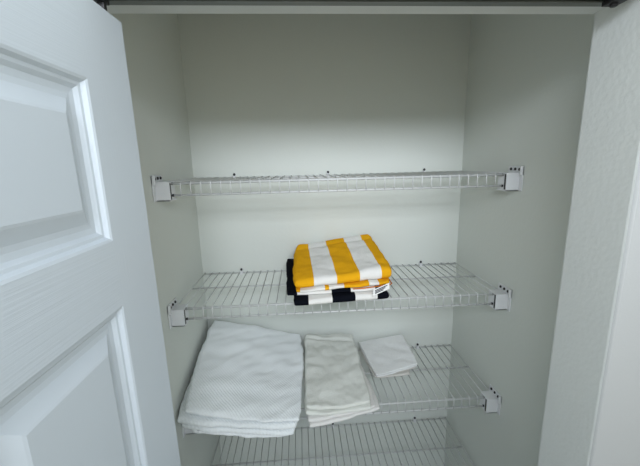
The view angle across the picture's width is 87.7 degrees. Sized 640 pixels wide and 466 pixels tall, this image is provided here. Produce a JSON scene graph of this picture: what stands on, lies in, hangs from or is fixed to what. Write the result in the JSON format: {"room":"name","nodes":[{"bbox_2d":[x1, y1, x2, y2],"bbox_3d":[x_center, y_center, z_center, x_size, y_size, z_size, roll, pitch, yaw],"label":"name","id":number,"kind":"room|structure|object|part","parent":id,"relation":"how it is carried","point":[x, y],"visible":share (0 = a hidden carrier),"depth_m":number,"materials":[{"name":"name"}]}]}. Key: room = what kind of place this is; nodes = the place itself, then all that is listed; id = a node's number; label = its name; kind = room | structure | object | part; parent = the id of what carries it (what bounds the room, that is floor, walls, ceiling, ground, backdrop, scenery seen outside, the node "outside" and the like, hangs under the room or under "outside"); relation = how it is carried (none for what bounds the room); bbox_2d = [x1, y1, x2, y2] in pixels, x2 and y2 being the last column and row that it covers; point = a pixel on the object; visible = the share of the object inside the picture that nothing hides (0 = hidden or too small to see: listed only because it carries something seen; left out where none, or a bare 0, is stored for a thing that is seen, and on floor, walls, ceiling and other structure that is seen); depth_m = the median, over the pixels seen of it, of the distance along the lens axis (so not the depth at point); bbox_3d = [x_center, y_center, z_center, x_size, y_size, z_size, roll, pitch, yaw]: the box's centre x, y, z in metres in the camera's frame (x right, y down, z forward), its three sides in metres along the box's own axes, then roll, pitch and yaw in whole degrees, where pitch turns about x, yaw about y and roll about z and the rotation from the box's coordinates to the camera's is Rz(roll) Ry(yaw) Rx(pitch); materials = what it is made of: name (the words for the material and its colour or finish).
{"room":"linen closet","nodes":[
{"label":"linen closet","id":0,"kind":"room"},
{"bbox_2d":[111,14,221,465],"bbox_3d":[-0.448,0.452,0.908,0.100,2.440,0.715,-2,12,-3],"label":"wall","id":1,"kind":"structure","parent":0,"point":[152,46],"depth_m":0.93,"materials":[{"name":"white paint"}]},
{"bbox_2d":[177,14,470,465],"bbox_3d":[0.049,0.352,1.336,1.147,2.440,0.100,-2,12,-3],"label":"wall","id":2,"kind":"structure","parent":0,"point":[266,94],"depth_m":1.17,"materials":[{"name":"white paint"}]},
{"bbox_2d":[151,166,523,201],"bbox_3d":[0.049,-0.158,1.008,0.946,0.065,0.338,-2,12,-3],"label":"wire shelf","id":3,"kind":"object","parent":2,"relation":"attached to","point":[512,180],"visible":1,"depth_m":0.88,"materials":[{"name":"white metal"}]},
{"bbox_3d":[0.048,-0.172,1.023,0.935,0.006,0.006,-2,12,-3],"label":"rod","id":4,"kind":"part","parent":3,"relation":"part of","materials":[{"name":"grey plastic"}]},
{"bbox_3d":[0.039,-0.201,1.164,0.933,0.005,0.005,-2,12,-3],"label":"rod","id":5,"kind":"part","parent":3,"relation":"part of","materials":[{"name":"grey plastic"}]},
{"bbox_3d":[0.057,-0.141,0.870,0.885,0.007,0.007,-2,12,-3],"label":"rod","id":6,"kind":"part","parent":3,"relation":"part of","materials":[{"name":"grey plastic"}]},
{"bbox_3d":[0.058,-0.112,0.876,0.885,0.006,0.006,-2,12,-3],"label":"lip rod","id":7,"kind":"part","parent":3,"relation":"part of","materials":[{"name":"grey plastic"}]},
{"bbox_2d":[167,261,511,328],"bbox_3d":[0.057,0.175,1.077,0.946,0.065,0.338,-2,12,-3],"label":"wire shelf","id":8,"kind":"object","parent":2,"relation":"attached to","point":[500,298],"visible":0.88,"depth_m":0.95,"materials":[{"name":"white metal"}]},
{"bbox_3d":[0.047,0.132,1.233,0.933,0.005,0.005,-2,12,-3],"label":"rod","id":9,"kind":"part","parent":8,"relation":"part of","materials":[{"name":"grey plastic"}]},
{"bbox_3d":[0.056,0.161,1.091,0.935,0.006,0.006,-2,12,-3],"label":"rod","id":10,"kind":"part","parent":8,"relation":"part of","materials":[{"name":"grey plastic"}]},
{"bbox_2d":[286,259,388,305],"bbox_3d":[0.038,0.133,1.058,0.299,0.057,0.336,-2,12,-3],"label":"towel","id":11,"kind":"object","parent":8,"relation":"on","point":[340,294],"visible":0.34,"depth_m":0.92,"materials":[{"name":"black fabric"}]},
{"bbox_2d":[293,234,391,291],"bbox_3d":[0.059,0.082,1.062,0.299,0.094,0.314,-2,12,-3],"label":"towel","id":12,"kind":"object","parent":11,"relation":"on","point":[354,262],"visible":1,"depth_m":0.98,"materials":[{"name":"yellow fabric"}]},
{"bbox_2d":[375,285,386,293],"bbox_3d":[0.168,0.154,0.911,0.040,0.019,0.006,-5,12,-17],"label":"tag","id":13,"kind":"object","parent":11,"relation":"on","point":[378,290],"depth_m":0.91,"materials":[{"name":"grey fabric"}]},
{"bbox_3d":[0.065,0.192,0.939,0.885,0.007,0.007,-2,12,-3],"label":"rod","id":14,"kind":"part","parent":8,"relation":"part of","materials":[{"name":"grey plastic"}]},
{"bbox_3d":[0.066,0.222,0.945,0.885,0.006,0.006,-2,12,-3],"label":"lip rod","id":15,"kind":"part","parent":8,"relation":"part of","materials":[{"name":"grey plastic"}]},
{"bbox_2d":[181,343,501,437],"bbox_3d":[0.066,0.508,1.145,0.946,0.065,0.338,-2,12,-3],"label":"wire shelf","id":16,"kind":"object","parent":2,"relation":"attached to","point":[490,400],"visible":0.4,"depth_m":1.03,"materials":[{"name":"white metal"}]},
{"bbox_2d":[182,424,294,437],"bbox_3d":[-0.232,0.487,1.081,0.347,0.082,0.395,-2,12,-3],"label":"bath towel","id":17,"kind":"object","parent":16,"relation":"on","point":[228,431],"visible":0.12,"depth_m":0.90,"materials":[{"name":"white fabric"}]},
{"bbox_2d":[177,321,303,429],"bbox_3d":[-0.229,0.429,1.076,0.355,0.153,0.400,-2,12,-3],"label":"bath towel","id":18,"kind":"object","parent":17,"relation":"on","point":[245,376],"visible":1,"depth_m":1.01,"materials":[{"name":"white fabric"}]},
{"bbox_2d":[308,361,379,426],"bbox_3d":[0.057,0.483,1.107,0.230,0.044,0.364,-2,12,-3],"label":"hand towel","id":19,"kind":"object","parent":16,"relation":"on","point":[314,421],"visible":0.19,"depth_m":0.95,"materials":[{"name":"white fabric"}]},
{"bbox_2d":[304,333,370,415],"bbox_3d":[0.043,0.445,1.104,0.197,0.071,0.354,-2,12,-3],"label":"hand towel","id":20,"kind":"object","parent":19,"relation":"on","point":[334,380],"visible":1,"depth_m":1.04,"materials":[{"name":"white fabric"}]},
{"bbox_3d":[0.055,0.465,1.301,0.933,0.005,0.005,-2,12,-3],"label":"rod","id":21,"kind":"part","parent":16,"relation":"part of","materials":[{"name":"grey plastic"}]},
{"bbox_3d":[0.064,0.494,1.159,0.935,0.006,0.006,-2,12,-3],"label":"rod","id":22,"kind":"part","parent":16,"relation":"part of","materials":[{"name":"grey plastic"}]},
{"bbox_3d":[0.074,0.554,1.013,0.885,0.006,0.006,-2,12,-3],"label":"lip rod","id":23,"kind":"part","parent":16,"relation":"part of","materials":[{"name":"grey plastic"}]},
{"bbox_2d":[376,370,409,377],"bbox_3d":[0.243,0.465,1.210,0.158,0.015,0.175,-2,12,-3],"label":"washcloth","id":24,"kind":"object","parent":16,"relation":"on","point":[407,372],"visible":0.23,"depth_m":1.13,"materials":[{"name":"grey fabric"}]},
{"bbox_2d":[359,347,415,377],"bbox_3d":[0.244,0.452,1.206,0.173,0.025,0.185,-2,12,-3],"label":"washcloth","id":25,"kind":"object","parent":24,"relation":"on","point":[370,368],"visible":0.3,"depth_m":1.15,"materials":[{"name":"grey fabric"}]},
{"bbox_2d":[359,334,416,376],"bbox_3d":[0.244,0.436,1.200,0.176,0.044,0.195,-2,12,-3],"label":"washcloth","id":26,"kind":"object","parent":25,"relation":"on","point":[389,355],"visible":1,"depth_m":1.19,"materials":[{"name":"white fabric"}]},
{"bbox_3d":[0.073,0.525,1.007,0.885,0.007,0.007,-2,12,-3],"label":"rod","id":27,"kind":"part","parent":16,"relation":"part of","materials":[{"name":"grey plastic"}]},
{"bbox_2d":[211,416,473,465],"bbox_3d":[0.074,0.836,1.212,0.946,0.065,0.338,-2,12,-3],"label":"wire shelf","id":28,"kind":"object","parent":2,"relation":"attached to","point":[414,420],"visible":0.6,"depth_m":1.25,"materials":[{"name":"white metal"}]},
{"bbox_3d":[0.072,0.822,1.227,0.935,0.006,0.006,-2,12,-3],"label":"rod","id":29,"kind":"part","parent":28,"relation":"part of","materials":[{"name":"grey plastic"}]},
{"bbox_3d":[0.063,0.793,1.368,0.933,0.005,0.005,-2,12,-3],"label":"rod","id":30,"kind":"part","parent":28,"relation":"part of","materials":[{"name":"grey plastic"}]},
{"bbox_2d":[107,0,639,465],"bbox_3d":[0.800,0.471,0.665,2.240,2.440,0.115,-2,12,-3],"label":"wall","id":31,"kind":"structure","parent":0,"point":[591,417],"depth_m":0.53,"materials":[{"name":"white paint"}]},
{"bbox_2d":[0,0,180,465],"bbox_3d":[-0.245,0.745,0.454,0.037,2.016,0.400,-2,12,-3],"label":"door","id":32,"kind":"structure","parent":31,"relation":"in","point":[84,376],"depth_m":0.34,"materials":[{"name":"white wood"}]},
{"bbox_2d":[93,0,626,10],"bbox_3d":[0.048,-0.307,0.442,0.762,0.030,0.048,-2,12,-3],"label":"door track","id":33,"kind":"object","parent":31,"relation":"attached to","point":[103,3],"visible":0.81,"depth_m":0.46,"materials":[{"name":"grey metal"}]},
{"bbox_2d":[444,13,594,465],"bbox_3d":[0.597,0.414,0.968,0.100,2.440,0.715,-2,12,-3],"label":"wall","id":34,"kind":"structure","parent":0,"point":[526,79],"depth_m":0.92,"materials":[{"name":"white paint"}]}
]}

